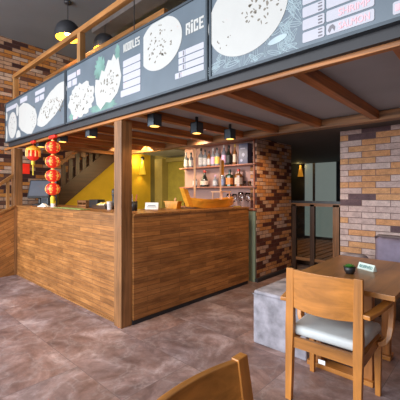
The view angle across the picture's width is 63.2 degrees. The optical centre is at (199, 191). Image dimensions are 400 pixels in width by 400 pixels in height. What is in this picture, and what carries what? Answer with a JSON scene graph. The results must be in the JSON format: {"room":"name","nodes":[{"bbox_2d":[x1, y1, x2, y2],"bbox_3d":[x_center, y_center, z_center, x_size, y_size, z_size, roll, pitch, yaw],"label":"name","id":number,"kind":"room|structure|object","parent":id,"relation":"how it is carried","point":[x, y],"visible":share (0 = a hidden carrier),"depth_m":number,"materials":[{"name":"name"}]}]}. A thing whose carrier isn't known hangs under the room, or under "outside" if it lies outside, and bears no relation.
{"room":"restaurant","nodes":[
{"label":"restaurant","id":0,"kind":"room"},
{"bbox_2d":[0,36,149,210],"bbox_3d":[-1.815,-0.720,7.813,0.220,4.140,11.400,0,0,43],"label":"wall","id":1,"kind":"structure","parent":0,"point":[14,55],"depth_m":6.23,"materials":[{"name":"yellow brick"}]},
{"bbox_2d":[23,164,29,173],"bbox_3d":[-3.268,-0.435,6.099,0.013,0.190,0.130,0,0,43],"label":"wall decoration","id":2,"kind":"object","parent":1,"relation":"attached to","point":[26,167],"visible":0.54,"depth_m":6.10,"materials":[{"name":"red paper"}]},
{"bbox_2d":[65,151,85,158],"bbox_3d":[-2.473,-0.740,6.440,0.680,0.140,0.090,0,0,43],"label":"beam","id":3,"kind":"structure","parent":1,"relation":"attached to","point":[82,154],"depth_m":6.37,"materials":[{"name":"brown wood"}]},
{"bbox_2d":[56,151,113,204],"bbox_3d":[-2.329,-0.413,6.614,0.655,1.535,1.420,0,0,43],"label":"staircase","id":4,"kind":"structure","parent":1,"relation":"attached to","point":[71,182],"depth_m":6.20,"materials":[{"name":"brown wood"}]},
{"bbox_2d":[139,157,145,174],"bbox_3d":[-1.401,-0.646,7.921,0.168,0.437,0.168,0,0,43],"label":"wall lamp","id":5,"kind":"object","parent":1,"relation":"attached to","point":[142,167],"visible":1,"depth_m":7.88,"materials":[{"name":"yellow glass"}]},
{"bbox_2d":[0,0,186,58],"bbox_3d":[2.232,-2.840,4.066,11.250,0.100,11.400,0,0,43],"label":"ceiling","id":6,"kind":"structure","parent":0,"point":[31,22],"depth_m":5.23,"materials":[{"name":"grey paint"}]},
{"bbox_2d":[55,0,77,42],"bbox_3d":[-1.938,-2.522,4.766,0.356,0.535,0.356,0,0,43],"label":"pendant lamp","id":7,"kind":"object","parent":6,"relation":"hanging from","point":[63,28],"visible":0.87,"depth_m":4.64,"materials":[{"name":"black metal"}]},
{"bbox_2d":[93,33,112,47],"bbox_3d":[-1.507,-2.522,5.157,0.356,0.535,0.356,0,0,43],"label":"pendant lamp","id":8,"kind":"object","parent":6,"relation":"hanging from","point":[101,38],"visible":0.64,"depth_m":5.00,"materials":[{"name":"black metal"}]},
{"bbox_2d":[92,0,167,34],"bbox_3d":[0.302,-2.720,3.638,5.500,0.140,0.250,0,0,43],"label":"trim","id":9,"kind":"structure","parent":6,"relation":"attached to","point":[124,16],"depth_m":4.91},
{"bbox_2d":[134,0,134,29],"bbox_3d":[-0.663,-1.870,3.271,0.010,1.840,0.010,0,0,43],"label":"cable","id":10,"kind":"object","parent":6,"relation":"hanging from","point":[134,0],"visible":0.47,"depth_m":3.27,"materials":[{"name":"black"}]},
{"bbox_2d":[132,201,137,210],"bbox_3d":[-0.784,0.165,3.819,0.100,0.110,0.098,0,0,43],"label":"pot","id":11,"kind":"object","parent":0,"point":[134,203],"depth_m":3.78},
{"bbox_2d":[150,155,184,202],"bbox_3d":[0.114,-0.720,7.063,3.630,4.140,0.120,0,0,43],"label":"wall","id":12,"kind":"structure","parent":0,"point":[152,158],"depth_m":8.17,"materials":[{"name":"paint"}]},
{"bbox_2d":[155,157,184,207],"bbox_3d":[-0.587,0.285,7.461,1.100,2.130,0.250,0,0,43],"label":"door","id":13,"kind":"structure","parent":12,"relation":"in","point":[168,175],"depth_m":7.60,"materials":[{"name":"yellow wood"}]},
{"bbox_2d":[0,237,399,399],"bbox_3d":[1.116,1.390,3.192,11.700,0.080,14.200,0,0,43],"label":"floor","id":14,"kind":"structure","parent":0,"point":[52,347],"depth_m":2.75,"materials":[{"name":"stone"}]},
{"bbox_2d":[0,174,13,276],"bbox_3d":[-3.599,0.525,4.709,0.120,1.650,1.620,0,0,43],"label":"parapet","id":15,"kind":"object","parent":14,"relation":"on","point":[7,214],"visible":1,"depth_m":5.21,"materials":[{"name":"brown wood"}]},
{"bbox_2d":[17,207,248,324],"bbox_3d":[-1.138,0.795,5.041,3.080,1.110,2.130,0,0,43],"label":"counter","id":16,"kind":"object","parent":14,"relation":"on","point":[179,260],"depth_m":3.92,"materials":[{"name":"brown wood"}]},
{"bbox_2d":[16,205,249,215],"bbox_3d":[-1.133,0.230,5.039,3.090,0.020,2.145,0,0,43],"label":"countertop","id":17,"kind":"structure","parent":16,"relation":"on","point":[138,212],"depth_m":4.08,"materials":[{"name":"brown wood"}]},
{"bbox_2d":[27,180,58,205],"bbox_3d":[-2.625,0.009,5.442,0.410,0.420,0.330,0,0,-6],"label":"cash register","id":18,"kind":"object","parent":17,"relation":"on","point":[36,189],"visible":0.56,"depth_m":5.36,"materials":[{"name":"grey plastic"}]},
{"bbox_2d":[27,180,50,197],"bbox_3d":[-2.654,-0.047,5.382,0.340,0.304,0.164,0,0,-6],"label":"monitor","id":19,"kind":"object","parent":18,"relation":"on","point":[36,189],"depth_m":5.35,"materials":[{"name":"grey plastic"}]},
{"bbox_2d":[37,203,50,206],"bbox_3d":[-2.316,0.195,4.829,0.180,0.050,0.100,0,0,31],"label":"napkin","id":20,"kind":"object","parent":17,"relation":"on","point":[42,204],"visible":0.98,"depth_m":4.80,"materials":[{"name":"white paper"}]},
{"bbox_2d":[41,198,56,205],"bbox_3d":[-2.354,0.154,5.067,0.200,0.130,0.163,0,0,37],"label":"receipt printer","id":21,"kind":"object","parent":17,"relation":"on","point":[47,201],"visible":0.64,"depth_m":4.98,"materials":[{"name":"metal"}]},
{"bbox_2d":[53,207,87,209],"bbox_3d":[-1.715,0.216,4.314,0.780,0.006,0.140,0,0,43],"label":"mat","id":22,"kind":"object","parent":17,"relation":"on","point":[53,207],"visible":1,"depth_m":4.21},
{"bbox_2d":[77,200,88,207],"bbox_3d":[-1.636,0.170,4.650,0.260,0.100,0.120,0,0,43],"label":"wooden caddy","id":23,"kind":"object","parent":17,"relation":"on","point":[80,203],"visible":0.72,"depth_m":4.61,"materials":[{"name":"brown wood"}]},
{"bbox_2d":[89,199,104,207],"bbox_3d":[-1.425,0.162,4.495,0.224,0.115,0.124,0,0,43],"label":"box","id":24,"kind":"object","parent":17,"relation":"on","point":[91,201],"visible":0.62,"depth_m":4.46,"materials":[{"name":"metal"}]},
{"bbox_2d":[92,202,113,208],"bbox_3d":[-1.268,0.172,4.253,0.320,0.094,0.141,0,0,43],"label":"snack packets","id":25,"kind":"object","parent":17,"relation":"on","point":[102,205],"visible":0.75,"depth_m":4.20,"materials":[{"name":"brown plastic"}]},
{"bbox_2d":[92,205,113,208],"bbox_3d":[-1.267,0.197,4.254,0.320,0.045,0.140,0,0,43],"label":"tray","id":26,"kind":"object","parent":17,"relation":"on","point":[93,206],"depth_m":4.20,"materials":[{"name":"brown wood"}]},
{"bbox_2d":[107,201,112,209],"bbox_3d":[-1.133,0.170,4.075,0.072,0.100,0.072,0,0,43],"label":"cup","id":27,"kind":"object","parent":17,"relation":"on","point":[109,203],"visible":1,"depth_m":4.05,"materials":[{"name":"white ceramic"}]},
{"bbox_2d":[111,189,113,204],"bbox_3d":[-1.126,0.087,4.259,0.070,0.265,0.069,0,0,43],"label":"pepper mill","id":28,"kind":"object","parent":17,"relation":"on","point":[112,191],"visible":0.35,"depth_m":4.23,"materials":[{"name":"grey metal"}]},
{"bbox_2d":[132,194,137,210],"bbox_3d":[-0.781,0.124,3.821,0.103,0.191,0.104,0,0,43],"label":"holder","id":29,"kind":"object","parent":17,"relation":"on","point":[134,203],"visible":0.7,"depth_m":3.78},
{"bbox_2d":[145,203,158,208],"bbox_3d":[-0.612,0.177,4.137,0.170,0.085,0.060,0,0,7],"label":"tent card","id":30,"kind":"object","parent":17,"relation":"on","point":[147,205],"visible":0.93,"depth_m":4.12,"materials":[{"name":"white paper"}]},
{"bbox_2d":[163,198,182,208],"bbox_3d":[-0.357,0.148,4.324,0.240,0.143,0.110,0,0,31],"label":"wooden bucket","id":31,"kind":"object","parent":17,"relation":"on","point":[174,204],"visible":1,"depth_m":4.28,"materials":[{"name":"brown wood"}]},
{"bbox_2d":[180,148,233,207],"bbox_3d":[0.133,-0.181,4.559,0.274,0.798,1.090,0,0,43],"label":"boat","id":32,"kind":"object","parent":17,"relation":"on","point":[194,202],"visible":1,"depth_m":4.36,"materials":[{"name":"brown wood"}]},
{"bbox_2d":[4,40,399,328],"bbox_3d":[0.765,0.260,3.108,9.500,2.180,1.960,0,0,43],"label":"frame","id":33,"kind":"object","parent":14,"relation":"on","point":[121,145],"visible":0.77,"depth_m":3.28,"materials":[{"name":"brown wood"}]},
{"bbox_2d":[9,24,399,146],"bbox_3d":[-0.610,-0.770,3.020,6.900,0.060,0.033,0,0,43],"label":"beam","id":34,"kind":"structure","parent":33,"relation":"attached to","point":[390,34],"depth_m":2.11,"materials":[{"name":"grey metal"}]},
{"bbox_2d":[25,140,40,174],"bbox_3d":[-2.402,-0.488,4.677,0.198,0.494,0.195,0,0,43],"label":"lantern","id":35,"kind":"object","parent":34,"relation":"hanging from","point":[33,153],"visible":1,"depth_m":4.63,"materials":[{"name":"red paper"}]},
{"bbox_2d":[25,150,40,156],"bbox_3d":[-2.402,-0.549,4.677,0.198,0.087,0.192,0,0,43],"label":"print","id":36,"kind":"object","parent":35,"relation":"attached to","point":[29,153],"depth_m":4.62},
{"bbox_2d":[5,70,66,143],"bbox_3d":[-2.368,-1.125,4.612,2.229,0.650,0.070,0,0,43],"label":"menu board","id":37,"kind":"object","parent":34,"relation":"attached to","point":[41,109],"visible":0.99,"depth_m":4.44,"materials":[{"name":"metal"}]},
{"bbox_2d":[8,112,16,137],"bbox_3d":[-2.950,-1.050,5.115,0.380,0.410,0.006,0,0,43],"label":"picture","id":38,"kind":"object","parent":37,"relation":"attached to","point":[12,116],"depth_m":5.11},
{"bbox_2d":[19,103,36,133],"bbox_3d":[-2.488,-1.067,4.687,0.700,0.495,0.006,0,0,43],"label":"picture","id":39,"kind":"object","parent":37,"relation":"attached to","point":[27,111],"depth_m":4.67},
{"bbox_2d":[37,81,66,126],"bbox_3d":[-1.894,-1.099,4.138,0.890,0.463,0.006,0,0,43],"label":"picture","id":40,"kind":"object","parent":37,"relation":"attached to","point":[51,99],"depth_m":4.12},
{"bbox_2d":[45,135,59,202],"bbox_3d":[-1.914,-0.295,4.225,0.185,0.880,0.186,0,0,43],"label":"strand","id":41,"kind":"object","parent":34,"relation":"hanging from","point":[52,161],"visible":1,"depth_m":4.17,"materials":[{"name":"paper"}]},
{"bbox_2d":[45,171,58,179],"bbox_3d":[-1.914,-0.211,4.225,0.185,0.121,0.186,0,0,43],"label":"print","id":42,"kind":"object","parent":41,"relation":"attached to","point":[49,175],"depth_m":4.16},
{"bbox_2d":[45,157,58,165],"bbox_3d":[-1.914,-0.394,4.225,0.185,0.121,0.186,0,0,43],"label":"print","id":43,"kind":"object","parent":41,"relation":"attached to","point":[49,161],"depth_m":4.16},
{"bbox_2d":[45,185,59,193],"bbox_3d":[-1.914,-0.038,4.225,0.185,0.121,0.186,0,0,43],"label":"print","id":44,"kind":"object","parent":41,"relation":"attached to","point":[50,189],"depth_m":4.16},
{"bbox_2d":[45,142,59,150],"bbox_3d":[-1.914,-0.581,4.225,0.185,0.121,0.186,0,0,43],"label":"print","id":45,"kind":"object","parent":41,"relation":"attached to","point":[50,146],"depth_m":4.16},
{"bbox_2d":[65,0,211,124],"bbox_3d":[-0.748,-1.125,3.111,2.245,0.650,0.070,0,0,43],"label":"menu board","id":46,"kind":"object","parent":34,"relation":"attached to","point":[168,54],"visible":0.99,"depth_m":2.82,"materials":[{"name":"metal"}]},
{"bbox_2d":[68,81,93,116],"bbox_3d":[-1.328,-1.025,3.614,0.601,0.390,0.006,0,0,43],"label":"picture","id":47,"kind":"object","parent":46,"relation":"attached to","point":[80,93],"depth_m":3.59},
{"bbox_2d":[95,54,121,109],"bbox_3d":[-0.921,-1.090,3.237,0.490,0.500,0.006,0,0,43],"label":"picture","id":48,"kind":"object","parent":46,"relation":"attached to","point":[108,69],"depth_m":3.22},
{"bbox_2d":[143,16,181,70],"bbox_3d":[-0.315,-1.218,2.675,0.483,0.409,0.006,0,0,43],"label":"picture","id":49,"kind":"object","parent":46,"relation":"attached to","point":[162,36],"depth_m":2.66},
{"bbox_2d":[208,0,399,80],"bbox_3d":[0.982,-1.125,1.510,2.511,0.650,0.070,0,0,43],"label":"menu board","id":50,"kind":"object","parent":34,"relation":"attached to","point":[244,35],"visible":1,"depth_m":1.94,"materials":[{"name":"metal"}]},
{"bbox_2d":[208,0,287,56],"bbox_3d":[0.289,-1.159,2.116,0.620,0.527,0.006,0,0,43],"label":"picture","id":51,"kind":"object","parent":50,"relation":"attached to","point":[237,28],"depth_m":2.11},
{"bbox_2d":[157,352,253,399],"bbox_3d":[0.150,0.925,0.679,0.543,0.850,0.668,0,0,43],"label":"armchair","id":52,"kind":"object","parent":14,"relation":"on","point":[231,379],"visible":1,"depth_m":0.93,"materials":[{"name":"orange wood"}]},
{"bbox_2d":[253,278,325,360],"bbox_3d":[0.879,1.115,2.988,0.511,0.470,0.650,0,0,43],"label":"pouf","id":53,"kind":"object","parent":14,"relation":"on","point":[269,309],"visible":0.34,"depth_m":2.82,"materials":[{"name":"grey concrete"}]},
{"bbox_2d":[291,238,332,264],"bbox_3d":[2.586,1.275,7.009,1.670,0.150,2.400,0,0,43],"label":"platform","id":54,"kind":"object","parent":14,"relation":"on","point":[324,248],"visible":0.29,"depth_m":6.78,"materials":[{"name":"brown wood"}]},
{"bbox_2d":[291,200,339,268],"bbox_3d":[2.023,0.750,5.350,1.100,1.200,0.070,0,0,43],"label":"railing","id":55,"kind":"object","parent":14,"relation":"on","point":[335,204],"visible":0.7,"depth_m":5.44,"materials":[{"name":"brown wood"}]},
{"bbox_2d":[280,267,397,399],"bbox_3d":[0.889,0.925,2.159,0.668,0.850,0.484,0,0,41],"label":"armchair","id":56,"kind":"object","parent":14,"relation":"on","point":[333,306],"visible":0.95,"depth_m":2.01,"materials":[{"name":"orange wood"}]},
{"bbox_2d":[301,255,399,387],"bbox_3d":[1.231,0.975,2.485,0.680,0.750,1.060,0,0,43],"label":"dining table","id":57,"kind":"object","parent":14,"relation":"on","point":[384,284],"visible":0.55,"depth_m":2.40,"materials":[{"name":"brown wood"}]},
{"bbox_2d":[343,263,355,273],"bbox_3d":[1.100,0.564,2.389,0.086,0.071,0.086,0,0,43],"label":"potted succulent","id":58,"kind":"object","parent":57,"relation":"on","point":[348,268],"visible":1,"depth_m":2.37,"materials":[{"name":"black ceramic"}]},
{"bbox_2d":[358,262,376,271],"bbox_3d":[1.286,0.576,2.503,0.040,0.048,0.144,0,0,-21],"label":"sign","id":59,"kind":"object","parent":57,"relation":"on","point":[372,268],"visible":1,"depth_m":2.49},
{"bbox_2d":[375,234,399,320],"bbox_3d":[2.968,0.935,2.925,3.220,0.830,0.605,0,0,43],"label":"banquette","id":60,"kind":"object","parent":14,"relation":"on","point":[377,301],"visible":0.19,"depth_m":3.51,"materials":[{"name":"brown wood"}]},
{"bbox_2d":[342,253,367,257],"bbox_3d":[1.793,0.810,3.791,0.340,0.170,0.300,0,0,31],"label":"cushion","id":61,"kind":"object","parent":60,"relation":"on","point":[345,254],"visible":0.28,"depth_m":3.75,"materials":[{"name":"grey fabric"}]},
{"bbox_2d":[375,236,399,261],"bbox_3d":[2.257,0.705,3.703,0.500,0.367,0.165,0,0,43],"label":"cushion","id":62,"kind":"object","parent":60,"relation":"on","point":[387,249],"visible":0.76,"depth_m":3.72,"materials":[{"name":"grey fabric"}]},
{"bbox_2d":[185,142,249,210],"bbox_3d":[0.288,0.260,5.662,1.470,2.180,0.100,0,0,43],"label":"wall niche","id":63,"kind":"object","parent":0,"point":[202,193],"depth_m":5.61,"materials":[{"name":"pink paint"}]},
{"bbox_2d":[179,139,255,210],"bbox_3d":[0.274,-0.270,5.477,1.640,1.100,0.170,0,0,43],"label":"bottle shelves","id":64,"kind":"object","parent":63,"relation":"attached to","point":[249,140],"visible":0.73,"depth_m":5.14,"materials":[{"name":"brown wood"}]},
{"bbox_2d":[184,152,188,167],"bbox_3d":[-0.254,-0.581,5.966,0.086,0.286,0.084,0,0,43],"label":"liquor bottle","id":65,"kind":"object","parent":64,"relation":"on","point":[186,161],"visible":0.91,"depth_m":5.93,"materials":[{"name":"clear glass"}]},
{"bbox_2d":[189,153,192,166],"bbox_3d":[-0.163,-0.575,5.882,0.082,0.275,0.080,0,0,43],"label":"liquor bottle","id":66,"kind":"object","parent":64,"relation":"on","point":[190,157],"visible":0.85,"depth_m":5.85,"materials":[{"name":"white glass"}]},
{"bbox_2d":[198,148,202,166],"bbox_3d":[0.018,-0.603,5.714,0.091,0.330,0.088,0,0,43],"label":"liquor bottle","id":67,"kind":"object","parent":64,"relation":"on","point":[200,159],"visible":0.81,"depth_m":5.68,"materials":[{"name":"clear glass"}]},
{"bbox_2d":[200,170,208,186],"bbox_3d":[0.079,-0.234,5.658,0.151,0.286,0.147,0,0,43],"label":"liquor bottle","id":68,"kind":"object","parent":64,"relation":"on","point":[204,182],"visible":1,"depth_m":5.61,"materials":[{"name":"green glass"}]},
{"bbox_2d":[203,150,206,165],"bbox_3d":[0.090,-0.586,5.648,0.078,0.297,0.076,0,0,43],"label":"liquor bottle","id":69,"kind":"object","parent":64,"relation":"on","point":[204,155],"visible":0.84,"depth_m":5.62,"materials":[{"name":"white glass"}]},
{"bbox_2d":[207,151,210,165],"bbox_3d":[0.154,-0.570,5.588,0.065,0.264,0.063,0,0,43],"label":"liquor bottle","id":70,"kind":"object","parent":64,"relation":"on","point":[208,156],"visible":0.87,"depth_m":5.57,"materials":[{"name":"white glass"}]},
{"bbox_2d":[211,148,214,165],"bbox_3d":[0.222,-0.592,5.525,0.082,0.308,0.080,0,0,43],"label":"liquor bottle","id":71,"kind":"object","parent":64,"relation":"on","point":[212,155],"visible":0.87,"depth_m":5.49,"materials":[{"name":"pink glass"}]},
{"bbox_2d":[213,175,217,186],"bbox_3d":[0.260,-0.190,5.490,0.091,0.198,0.088,0,0,43],"label":"liquor bottle","id":72,"kind":"object","parent":64,"relation":"on","point":[215,181],"visible":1,"depth_m":5.46,"materials":[{"name":"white glass"}]},
{"bbox_2d":[215,147,219,165],"bbox_3d":[0.290,-0.592,5.462,0.091,0.308,0.088,0,0,43],"label":"liquor bottle","id":73,"kind":"object","parent":64,"relation":"on","point":[217,155],"visible":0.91,"depth_m":5.43,"materials":[{"name":"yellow glass"}]},
{"bbox_2d":[221,175,224,185],"bbox_3d":[0.373,-0.211,5.386,0.086,0.242,0.084,0,0,43],"label":"liquor bottle","id":74,"kind":"object","parent":64,"relation":"on","point":[222,176],"visible":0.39,"depth_m":5.35,"materials":[{"name":"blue glass"}]},
{"bbox_2d":[221,145,225,164],"bbox_3d":[0.396,-0.608,5.364,0.086,0.341,0.084,0,0,43],"label":"liquor bottle","id":75,"kind":"object","parent":64,"relation":"on","point":[223,154],"visible":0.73,"depth_m":5.33,"materials":[{"name":"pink glass"}]},
{"bbox_2d":[226,145,231,164],"bbox_3d":[0.471,-0.597,5.295,0.095,0.319,0.093,0,0,43],"label":"liquor bottle","id":76,"kind":"object","parent":64,"relation":"on","point":[228,155],"visible":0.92,"depth_m":5.26,"materials":[{"name":"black glass"}]},
{"bbox_2d":[226,169,232,185],"bbox_3d":[0.482,-0.228,5.284,0.115,0.275,0.115,0,0,-25],"label":"liquor bottle","id":77,"kind":"object","parent":64,"relation":"on","point":[229,177],"visible":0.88,"depth_m":5.24,"materials":[{"name":"green glass"}]},
{"bbox_2d":[232,194,236,205],"bbox_3d":[0.554,0.143,5.218,0.086,0.228,0.086,0,0,43],"label":"wine glass","id":78,"kind":"object","parent":64,"relation":"on","point":[233,195],"visible":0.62,"depth_m":5.19,"materials":[{"name":"clear glass"}]},
{"bbox_2d":[233,144,236,163],"bbox_3d":[0.562,-0.603,5.211,0.074,0.330,0.072,0,0,43],"label":"liquor bottle","id":79,"kind":"object","parent":64,"relation":"on","point":[234,152],"visible":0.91,"depth_m":5.18,"materials":[{"name":"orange glass"}]},
{"bbox_2d":[235,169,242,185],"bbox_3d":[0.615,-0.228,5.162,0.122,0.275,0.122,0,0,-25],"label":"liquor bottle","id":80,"kind":"object","parent":64,"relation":"on","point":[238,177],"visible":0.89,"depth_m":5.11,"materials":[{"name":"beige glass"}]},
{"bbox_2d":[238,192,243,201],"bbox_3d":[0.645,0.129,5.134,0.097,0.256,0.097,0,0,43],"label":"wine glass","id":81,"kind":"object","parent":64,"relation":"on","point":[240,194],"visible":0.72,"depth_m":5.10,"materials":[{"name":"clear glass"}]},
{"bbox_2d":[239,143,251,163],"bbox_3d":[0.707,-0.595,5.075,0.170,0.315,0.122,0,0,43],"label":"gift box","id":82,"kind":"object","parent":64,"relation":"on","point":[245,149],"visible":0.87,"depth_m":5.03,"materials":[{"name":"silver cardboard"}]},
{"bbox_2d":[245,193,250,208],"bbox_3d":[0.743,0.134,5.043,0.094,0.247,0.094,0,0,43],"label":"wine glass","id":83,"kind":"object","parent":64,"relation":"on","point":[247,195],"visible":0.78,"depth_m":5.01,"materials":[{"name":"clear glass"}]},
{"bbox_2d":[84,50,399,164],"bbox_3d":[2.759,-0.882,4.893,9.000,0.135,7.270,0,0,43],"label":"ceiling","id":84,"kind":"structure","parent":0,"point":[375,79],"depth_m":3.12,"materials":[{"name":"grey paint"}]},
{"bbox_2d":[36,141,45,147],"bbox_3d":[-2.346,-0.747,4.796,0.100,0.166,0.100,0,0,43],"label":"recessed light","id":85,"kind":"object","parent":84,"relation":"in","point":[40,144],"visible":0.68,"depth_m":4.76,"materials":[{"name":"metal"}]},
{"bbox_2d":[57,136,67,142],"bbox_3d":[-1.825,-0.747,4.314,0.100,0.166,0.100,0,0,43],"label":"recessed light","id":86,"kind":"object","parent":84,"relation":"in","point":[63,139],"visible":0.69,"depth_m":4.28,"materials":[{"name":"metal"}]},
{"bbox_2d":[12,0,133,98],"bbox_3d":[-0.541,-1.440,3.043,6.930,0.980,0.070,0,0,43],"label":"loft railing","id":87,"kind":"object","parent":84,"relation":"on","point":[78,34],"visible":0.51,"depth_m":3.83,"materials":[{"name":"brown wood"}]},
{"bbox_2d":[85,127,97,137],"bbox_3d":[-1.271,-0.737,3.808,0.100,0.186,0.100,0,0,43],"label":"recessed light","id":88,"kind":"object","parent":84,"relation":"in","point":[91,133],"visible":0.72,"depth_m":3.78,"materials":[{"name":"metal"}]},
{"bbox_2d":[43,8,167,81],"bbox_3d":[-1.510,-1.445,4.506,3.140,0.990,0.060,0,0,43],"label":"loft railing","id":89,"kind":"object","parent":84,"relation":"on","point":[162,11],"visible":0.18,"depth_m":4.04,"materials":[{"name":"brown wood"}]},
{"bbox_2d":[147,112,161,127],"bbox_3d":[-0.449,-0.738,3.209,0.100,0.184,0.100,0,0,43],"label":"ceiling spotlight","id":90,"kind":"object","parent":84,"relation":"in","point":[154,119],"visible":0.95,"depth_m":3.17,"materials":[{"name":"metal"}]},
{"bbox_2d":[190,117,202,134],"bbox_3d":[-0.036,-0.738,3.597,0.100,0.184,0.100,0,0,43],"label":"ceiling spotlight","id":91,"kind":"object","parent":84,"relation":"in","point":[196,127],"visible":1,"depth_m":3.57,"materials":[{"name":"metal"}]},
{"bbox_2d":[224,124,235,139],"bbox_3d":[0.367,-0.738,3.980,0.100,0.184,0.100,0,0,43],"label":"spotlight","id":92,"kind":"object","parent":84,"relation":"in","point":[229,134],"visible":1,"depth_m":3.95,"materials":[{"name":"metal"}]},
{"bbox_2d":[249,211,255,281],"bbox_3d":[0.221,0.820,5.445,1.665,1.060,0.030,0,0,43],"label":"wall","id":93,"kind":"structure","parent":0,"point":[252,214],"depth_m":4.90,"materials":[{"name":"green paint"}]},
{"bbox_2d":[250,138,292,282],"bbox_3d":[1.152,0.260,5.332,0.245,2.180,1.130,0,0,43],"label":"wall","id":94,"kind":"structure","parent":0,"point":[272,159],"depth_m":5.20,"materials":[{"name":"brick"}]},
{"bbox_2d":[291,164,332,240],"bbox_3d":[4.937,0.260,7.797,9.750,2.180,0.150,0,0,43],"label":"wall","id":95,"kind":"structure","parent":0,"point":[297,183],"depth_m":9.56,"materials":[{"name":"grey paint"}]},
{"bbox_2d":[298,164,302,176],"bbox_3d":[2.895,-0.653,9.367,0.158,0.414,0.158,0,0,43],"label":"wall lamp","id":96,"kind":"object","parent":95,"relation":"attached to","point":[300,173],"visible":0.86,"depth_m":9.33,"materials":[{"name":"orange glass"}]},
{"bbox_2d":[305,161,339,237],"bbox_3d":[3.488,0.170,8.955,1.350,2.160,0.080,0,0,43],"label":"window","id":97,"kind":"structure","parent":95,"relation":"in","point":[322,180],"depth_m":9.02,"materials":[{"name":"glass"}]},
{"bbox_2d":[340,124,399,258],"bbox_3d":[3.733,0.260,2.847,4.790,2.180,0.250,0,0,43],"label":"wall","id":98,"kind":"structure","parent":0,"point":[369,157],"depth_m":4.14,"materials":[{"name":"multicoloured brick"}]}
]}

